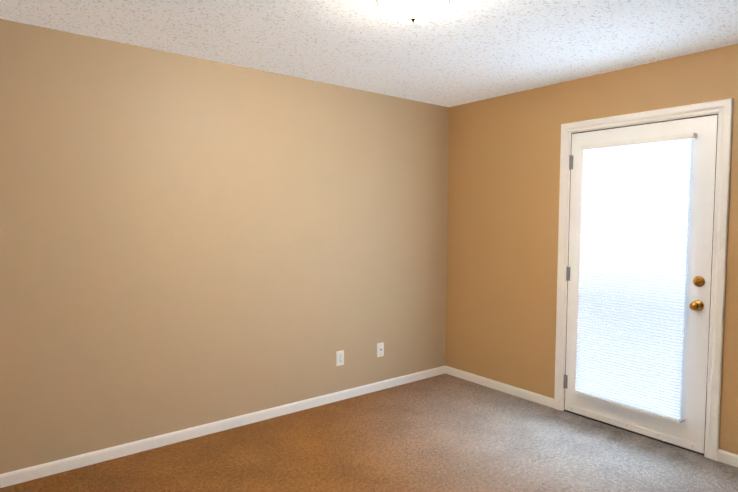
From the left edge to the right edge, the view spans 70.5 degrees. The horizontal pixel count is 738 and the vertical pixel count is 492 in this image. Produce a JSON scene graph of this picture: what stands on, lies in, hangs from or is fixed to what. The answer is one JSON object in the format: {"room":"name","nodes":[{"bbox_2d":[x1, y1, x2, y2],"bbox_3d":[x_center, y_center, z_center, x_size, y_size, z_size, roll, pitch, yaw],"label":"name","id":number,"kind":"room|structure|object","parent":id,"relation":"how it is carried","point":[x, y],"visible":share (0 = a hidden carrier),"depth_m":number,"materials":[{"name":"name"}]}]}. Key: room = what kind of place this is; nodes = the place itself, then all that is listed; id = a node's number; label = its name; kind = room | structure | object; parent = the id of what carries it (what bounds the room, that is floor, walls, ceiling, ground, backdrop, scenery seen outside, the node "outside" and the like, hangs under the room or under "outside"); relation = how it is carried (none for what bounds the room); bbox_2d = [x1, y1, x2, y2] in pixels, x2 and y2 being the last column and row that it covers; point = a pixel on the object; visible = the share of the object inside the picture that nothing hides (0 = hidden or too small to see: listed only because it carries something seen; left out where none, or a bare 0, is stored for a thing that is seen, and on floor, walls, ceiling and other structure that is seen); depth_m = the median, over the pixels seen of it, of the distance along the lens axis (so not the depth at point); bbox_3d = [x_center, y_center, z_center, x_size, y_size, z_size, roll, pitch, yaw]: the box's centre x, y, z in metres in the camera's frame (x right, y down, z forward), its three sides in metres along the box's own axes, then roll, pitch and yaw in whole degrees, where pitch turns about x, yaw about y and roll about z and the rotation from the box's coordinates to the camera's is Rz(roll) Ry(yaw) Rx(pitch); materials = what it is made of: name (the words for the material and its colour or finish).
{"room":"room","nodes":[
{"label":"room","id":0,"kind":"room"},
{"bbox_2d":[0,19,448,473],"bbox_3d":[-0.851,0.014,3.634,4.200,2.440,0.120,-2,4,-38],"label":"wall","id":1,"kind":"structure","parent":0,"point":[186,241],"depth_m":3.34,"materials":[{"name":"beige paint"}]},
{"bbox_2d":[0,365,445,487],"bbox_3d":[-0.789,1.199,3.667,3.830,0.070,0.012,-2,4,-38],"label":"baseboard","id":2,"kind":"structure","parent":1,"relation":"attached to","point":[52,468],"depth_m":3.38,"materials":[{"name":"white wood"}]},
{"bbox_2d":[336,350,343,365],"bbox_3d":[-0.225,0.880,4.096,0.070,0.115,0.009,-2,4,-38],"label":"duplex electrical outlet","id":3,"kind":"object","parent":1,"relation":"attached to","point":[339,358],"visible":1,"depth_m":4.09,"materials":[{"name":"white plastic"}]},
{"bbox_2d":[377,342,383,356],"bbox_3d":[0.099,0.865,4.347,0.070,0.115,0.016,-2,4,-38],"label":"outlet","id":4,"kind":"object","parent":1,"relation":"attached to","point":[380,349],"visible":1,"depth_m":4.35,"materials":[{"name":"white plastic"}]},
{"bbox_2d":[0,373,737,491],"bbox_3d":[0.356,1.394,1.720,5.050,0.100,5.000,-2,4,-38],"label":"floor","id":5,"kind":"structure","parent":0,"point":[445,432],"depth_m":3.15,"materials":[{"name":"carpet"}]},
{"bbox_2d":[0,0,737,106],"bbox_3d":[0.371,-1.142,1.586,5.050,0.100,5.000,-2,4,-38],"label":"ceiling","id":6,"kind":"structure","parent":0,"point":[456,52],"depth_m":2.89,"materials":[{"name":"white paint"}]},
{"bbox_2d":[375,0,449,22],"bbox_3d":[0.196,-1.060,2.313,0.368,0.142,0.368,-2,4,-38],"label":"ceiling light","id":7,"kind":"object","parent":6,"relation":"attached to","point":[411,11],"visible":1,"depth_m":2.27,"materials":[{"name":"white glass"}]},
{"bbox_2d":[445,44,737,454],"bbox_3d":[2.200,0.064,3.037,0.150,2.440,4.600,-2,4,-38],"label":"wall","id":8,"kind":"structure","parent":0,"point":[503,212],"depth_m":4.12,"materials":[{"name":"brown paint"}]},
{"bbox_2d":[445,366,737,466],"bbox_3d":[1.678,1.216,3.622,0.012,0.070,3.140,-2,4,-38],"label":"baseboard","id":9,"kind":"structure","parent":8,"relation":"attached to","point":[728,458],"depth_m":4.23,"materials":[{"name":"white wood"}]},
{"bbox_2d":[563,114,717,454],"bbox_3d":[1.746,0.227,3.484,0.112,2.056,0.941,-2,4,-38],"label":"door","id":10,"kind":"structure","parent":8,"relation":"in","point":[688,433],"depth_m":3.24,"materials":[{"name":"white wood"}]},
{"bbox_2d":[575,133,696,422],"bbox_3d":[1.728,0.191,3.465,0.071,1.775,0.720,-2,4,-38],"label":"door shade","id":11,"kind":"object","parent":10,"relation":"attached to","point":[635,215],"visible":0.98,"depth_m":3.42,"materials":[{"name":"white fabric"}]},
{"bbox_2d":[554,98,732,460],"bbox_3d":[1.807,0.189,3.527,0.168,2.133,1.085,-2,4,-38],"label":"door frame","id":12,"kind":"structure","parent":8,"relation":"attached to","point":[724,108],"depth_m":3.13,"materials":[{"name":"white wood"}]}
]}

